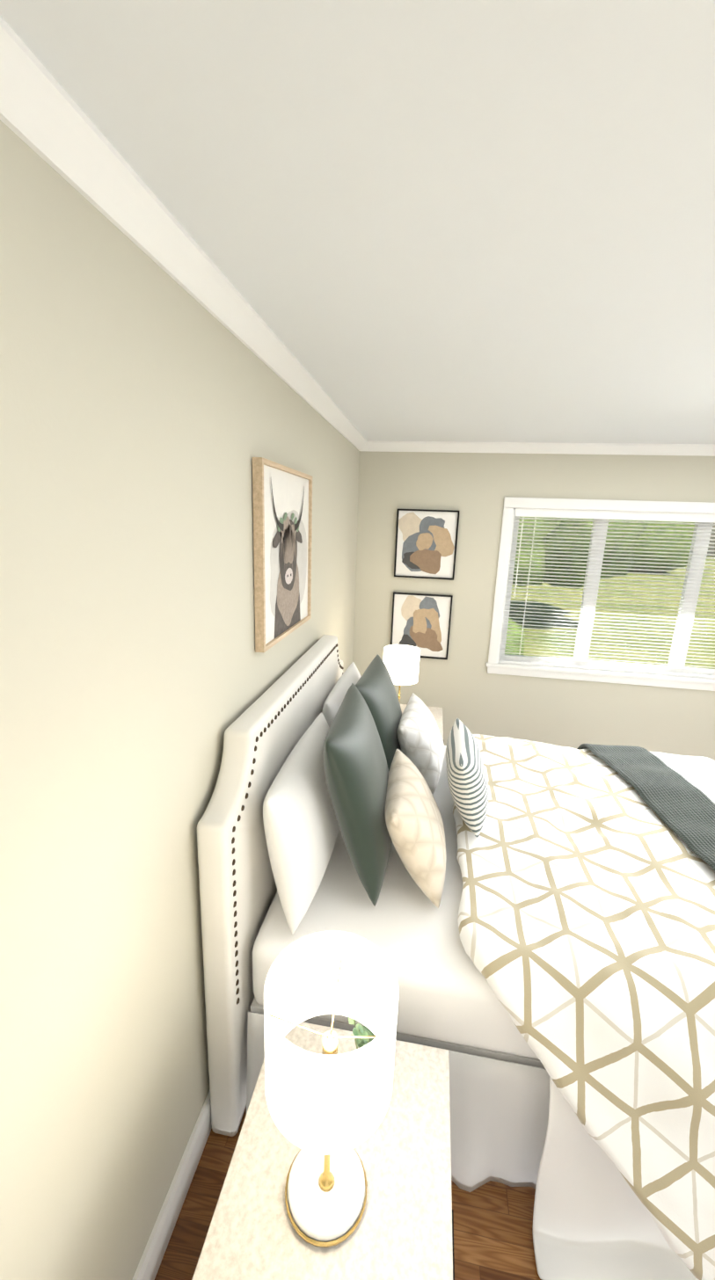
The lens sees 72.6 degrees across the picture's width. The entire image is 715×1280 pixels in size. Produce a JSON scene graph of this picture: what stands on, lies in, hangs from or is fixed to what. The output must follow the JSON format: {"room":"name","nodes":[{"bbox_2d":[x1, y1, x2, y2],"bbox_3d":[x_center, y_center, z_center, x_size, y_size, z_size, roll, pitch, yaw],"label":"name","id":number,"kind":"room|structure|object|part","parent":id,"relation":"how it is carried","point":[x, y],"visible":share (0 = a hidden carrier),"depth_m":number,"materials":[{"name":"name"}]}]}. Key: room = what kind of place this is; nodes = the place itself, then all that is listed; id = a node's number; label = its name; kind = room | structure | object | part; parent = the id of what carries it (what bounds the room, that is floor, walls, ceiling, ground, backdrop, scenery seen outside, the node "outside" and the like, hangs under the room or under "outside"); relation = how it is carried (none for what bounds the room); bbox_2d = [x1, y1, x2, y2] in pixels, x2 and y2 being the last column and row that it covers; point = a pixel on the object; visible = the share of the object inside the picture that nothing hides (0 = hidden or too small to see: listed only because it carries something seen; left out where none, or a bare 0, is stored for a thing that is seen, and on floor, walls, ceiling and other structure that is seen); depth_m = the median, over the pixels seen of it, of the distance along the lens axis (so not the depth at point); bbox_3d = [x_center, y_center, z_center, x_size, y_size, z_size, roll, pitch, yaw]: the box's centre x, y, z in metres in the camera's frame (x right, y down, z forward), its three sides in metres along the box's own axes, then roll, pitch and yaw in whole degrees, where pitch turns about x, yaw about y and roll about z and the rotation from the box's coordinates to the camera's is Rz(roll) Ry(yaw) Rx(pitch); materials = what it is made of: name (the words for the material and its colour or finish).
{"room":"bedroom","nodes":[
{"label":"bedroom","id":0,"kind":"room"},
{"bbox_2d":[0,120,359,1279],"bbox_3d":[-0.408,0.222,1.868,0.140,2.440,4.230,4,14,9],"label":"wall","id":1,"kind":"structure","parent":0,"point":[149,409],"depth_m":0.95,"materials":[{"name":"paint"}]},
{"bbox_2d":[131,1090,211,1279],"bbox_3d":[-0.371,1.355,2.131,0.016,0.118,3.950,4,14,9],"label":"baseboard","id":2,"kind":"structure","parent":1,"relation":"attached to","point":[152,1256],"depth_m":1.33,"materials":[{"name":"white"}]},
{"bbox_2d":[0,14,367,450],"bbox_3d":[-0.270,-0.925,1.572,0.058,0.062,3.950,4,14,9],"label":"crown molding","id":3,"kind":"structure","parent":1,"relation":"attached to","point":[44,116],"depth_m":0.82,"materials":[{"name":"white"}]},
{"bbox_2d":[252,457,312,652],"bbox_3d":[-0.273,-0.336,1.895,0.032,0.630,0.630,4,14,9],"label":"art","id":4,"kind":"object","parent":1,"relation":"attached to","point":[282,514],"visible":1,"depth_m":1.79,"materials":[{"name":"paper"}]},
{"bbox_2d":[269,476,307,639],"bbox_3d":[-0.263,-0.324,1.927,0.004,0.572,0.504,4,14,9],"label":"painting","id":5,"kind":"object","parent":4,"relation":"attached to","point":[287,496],"depth_m":1.88},
{"bbox_2d":[154,1106,541,1279],"bbox_3d":[1.758,1.613,1.835,4.620,0.100,4.230,4,14,9],"label":"floor","id":6,"kind":"structure","parent":0,"point":[492,1230],"depth_m":1.35,"materials":[{"name":"brown wood"}]},
{"bbox_2d":[191,1021,454,1279],"bbox_3d":[-0.039,1.369,1.037,0.456,0.630,0.570,4,14,9],"label":"nightstand","id":7,"kind":"object","parent":6,"relation":"on","point":[403,1230],"visible":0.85,"depth_m":0.94,"materials":[{"name":"white stone"}]},
{"bbox_2d":[263,930,398,1247],"bbox_3d":[-0.052,0.826,0.884,0.226,0.495,0.226,4,14,9],"label":"lamp","id":8,"kind":"object","parent":7,"relation":"on","point":[328,1108],"visible":1,"depth_m":0.88,"materials":[{"name":"white fabric"}]},
{"bbox_2d":[348,1017,375,1052],"bbox_3d":[0.018,0.927,1.095,0.090,0.202,0.092,4,14,9],"label":"plant","id":9,"kind":"object","parent":7,"relation":"on","point":[359,1029],"visible":0.27,"depth_m":1.07,"materials":[{"name":"green plant"}]},
{"bbox_2d":[400,704,443,741],"bbox_3d":[0.337,0.835,3.284,0.456,0.630,0.570,4,14,9],"label":"nightstand","id":10,"kind":"object","parent":6,"relation":"on","point":[436,712],"visible":0.06,"depth_m":3.33,"materials":[{"name":"beige"}]},
{"bbox_2d":[383,644,420,701],"bbox_3d":[0.269,0.297,3.100,0.226,0.495,0.226,4,14,9],"label":"lamp","id":11,"kind":"object","parent":10,"relation":"on","point":[401,662],"visible":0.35,"depth_m":2.98,"materials":[{"name":"white fabric"}]},
{"bbox_2d":[196,634,714,1279],"bbox_3d":[0.933,0.833,1.995,2.519,1.306,2.050,4,14,9],"label":"bed","id":12,"kind":"object","parent":6,"relation":"on","point":[534,921],"visible":0.94,"depth_m":1.43,"materials":[{"name":"fabric"}]},
{"bbox_3d":[-0.268,0.745,2.161,0.087,1.295,1.640,4,14,9],"label":"headboard","id":13,"kind":"part","parent":12,"relation":"part of","materials":[{"name":"fabric"}]},
{"bbox_2d":[261,712,344,935],"bbox_3d":[-0.169,0.583,1.710,0.200,0.473,0.720,4,14,9],"label":"pillow","id":14,"kind":"object","parent":12,"relation":"on","point":[303,844],"depth_m":1.52,"materials":[{"name":"white fabric"}]},
{"bbox_2d":[322,682,394,907],"bbox_3d":[0.019,0.513,1.771,0.249,0.593,0.626,4,14,9],"label":"pillow","id":15,"kind":"object","parent":12,"relation":"on","point":[359,785],"depth_m":1.58,"materials":[{"name":"fabric"}]},
{"bbox_2d":[351,654,406,801],"bbox_3d":[0.117,0.393,2.362,0.246,0.555,0.608,4,14,9],"label":"pillow","id":16,"kind":"object","parent":12,"relation":"on","point":[376,687],"depth_m":2.20,"materials":[{"name":"grey fabric"}]},
{"bbox_2d":[384,748,446,909],"bbox_3d":[0.207,0.647,1.756,0.236,0.336,0.529,4,14,9],"label":"pillow","id":17,"kind":"object","parent":12,"relation":"on","point":[415,830],"depth_m":1.61,"materials":[{"name":"beige fabric"}]},
{"bbox_2d":[396,692,444,796],"bbox_3d":[0.318,0.494,2.399,0.236,0.336,0.531,4,14,9],"label":"pillow","id":18,"kind":"object","parent":12,"relation":"on","point":[418,737],"depth_m":2.24,"materials":[{"name":"white fabric"}]},
{"bbox_2d":[445,717,488,838],"bbox_3d":[0.444,0.538,1.982,0.177,0.308,0.490,4,14,9],"label":"pillow","id":19,"kind":"object","parent":12,"relation":"on","point":[467,778],"depth_m":1.82,"materials":[{"name":"fabric"}]},
{"bbox_3d":[0.852,0.910,2.013,2.140,0.240,1.520,4,14,9],"label":"mattress","id":20,"kind":"part","parent":12,"relation":"part of","materials":[{"name":"white fabric"}]},
{"bbox_2d":[448,734,714,1279],"bbox_3d":[1.275,1.104,2.002,1.809,0.799,2.051,4,14,9],"label":"comforter","id":21,"kind":"object","parent":12,"relation":"on","point":[581,905],"depth_m":1.35,"materials":[{"name":"white fabric"}]},
{"bbox_2d":[551,742,714,1205],"bbox_3d":[1.338,0.958,1.985,0.610,0.543,1.962,4,14,9],"label":"throw","id":22,"kind":"object","parent":12,"relation":"on","point":[662,804],"depth_m":1.94,"materials":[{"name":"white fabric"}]},
{"bbox_2d":[0,0,714,443],"bbox_3d":[1.844,-0.853,1.235,4.620,0.100,4.230,4,14,9],"label":"ceiling","id":23,"kind":"structure","parent":0,"point":[454,220],"depth_m":0.81,"materials":[{"name":"white paint"}]},
{"bbox_2d":[352,450,714,760],"bbox_3d":[2.130,-0.087,3.499,4.340,2.440,0.140,4,14,9],"label":"wall","id":24,"kind":"structure","parent":0,"point":[466,689],"depth_m":3.57,"materials":[{"name":"paint"}]},
{"bbox_2d":[390,591,452,659],"bbox_3d":[0.476,-0.106,3.681,0.440,0.490,0.025,4,14,9],"label":"art","id":25,"kind":"object","parent":24,"relation":"attached to","point":[421,621],"visible":0.83,"depth_m":3.67,"materials":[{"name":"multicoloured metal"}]},
{"bbox_2d":[398,595,443,652],"bbox_3d":[0.489,-0.118,3.675,0.337,0.432,0.002,4,14,9],"label":"painting","id":26,"kind":"object","parent":25,"relation":"attached to","point":[420,617],"depth_m":3.67},
{"bbox_2d":[393,509,459,580],"bbox_3d":[0.497,-0.694,3.538,0.440,0.490,0.025,4,14,9],"label":"art","id":27,"kind":"object","parent":24,"relation":"attached to","point":[425,543],"visible":0.94,"depth_m":3.54,"materials":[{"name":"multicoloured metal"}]},
{"bbox_2d":[361,440,714,456],"bbox_3d":[2.155,-1.219,3.122,4.340,0.062,0.058,4,14,9],"label":"crown molding","id":28,"kind":"structure","parent":24,"relation":"attached to","point":[589,448],"depth_m":3.25,"materials":[{"name":"white"}]},
{"bbox_2d":[485,496,714,690],"bbox_3d":[1.977,-0.317,3.450,1.984,1.280,0.178,4,14,9],"label":"window","id":29,"kind":"structure","parent":24,"relation":"in","point":[492,665],"depth_m":3.46,"materials":[{"name":"white plastic"}]},
{"bbox_3d":[1.980,-0.321,3.468,1.820,1.140,0.140,4,14,9],"label":"window sash","id":30,"kind":"part","parent":29,"relation":"part of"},
{"bbox_3d":[1.973,-0.311,3.427,1.790,1.116,0.050,4,14,9],"label":"window blind rail","id":31,"kind":"part","parent":29,"relation":"part of","materials":[{"name":"white plastic"}]},
{"label":"outside","id":32,"kind":"structure","parent":0,"visible":0},
{"bbox_2d":[509,556,714,669],"bbox_3d":[0.654,-6.858,38.774,70.000,0.100,69.500,4,14,9],"label":"ground","id":33,"kind":"structure","parent":32,"point":[620,622],"depth_m":13.52,"materials":[{"name":"green plant"}]},
{"bbox_2d":[504,618,523,654],"bbox_3d":[-1.281,-0.281,9.465,8.617,1.330,2.172,4,14,9],"label":"hedge","id":34,"kind":"object","parent":33,"relation":"on","point":[513,638],"depth_m":8.10,"materials":[{"name":"green plant"}]},
{"bbox_2d":[628,521,695,573],"bbox_3d":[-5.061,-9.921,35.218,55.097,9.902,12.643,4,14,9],"label":"tree","id":35,"kind":"object","parent":33,"relation":"on","point":[662,550],"depth_m":27.01,"materials":[{"name":"green plant"}]},
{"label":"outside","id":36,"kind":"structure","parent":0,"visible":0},
{"bbox_2d":[512,516,647,589],"bbox_3d":[3.299,-3.734,10.945,7.358,6.465,5.716,4,14,9],"label":"tree","id":37,"kind":"object","parent":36,"point":[573,554],"depth_m":10.01,"materials":[{"name":"green plant"}]}
]}

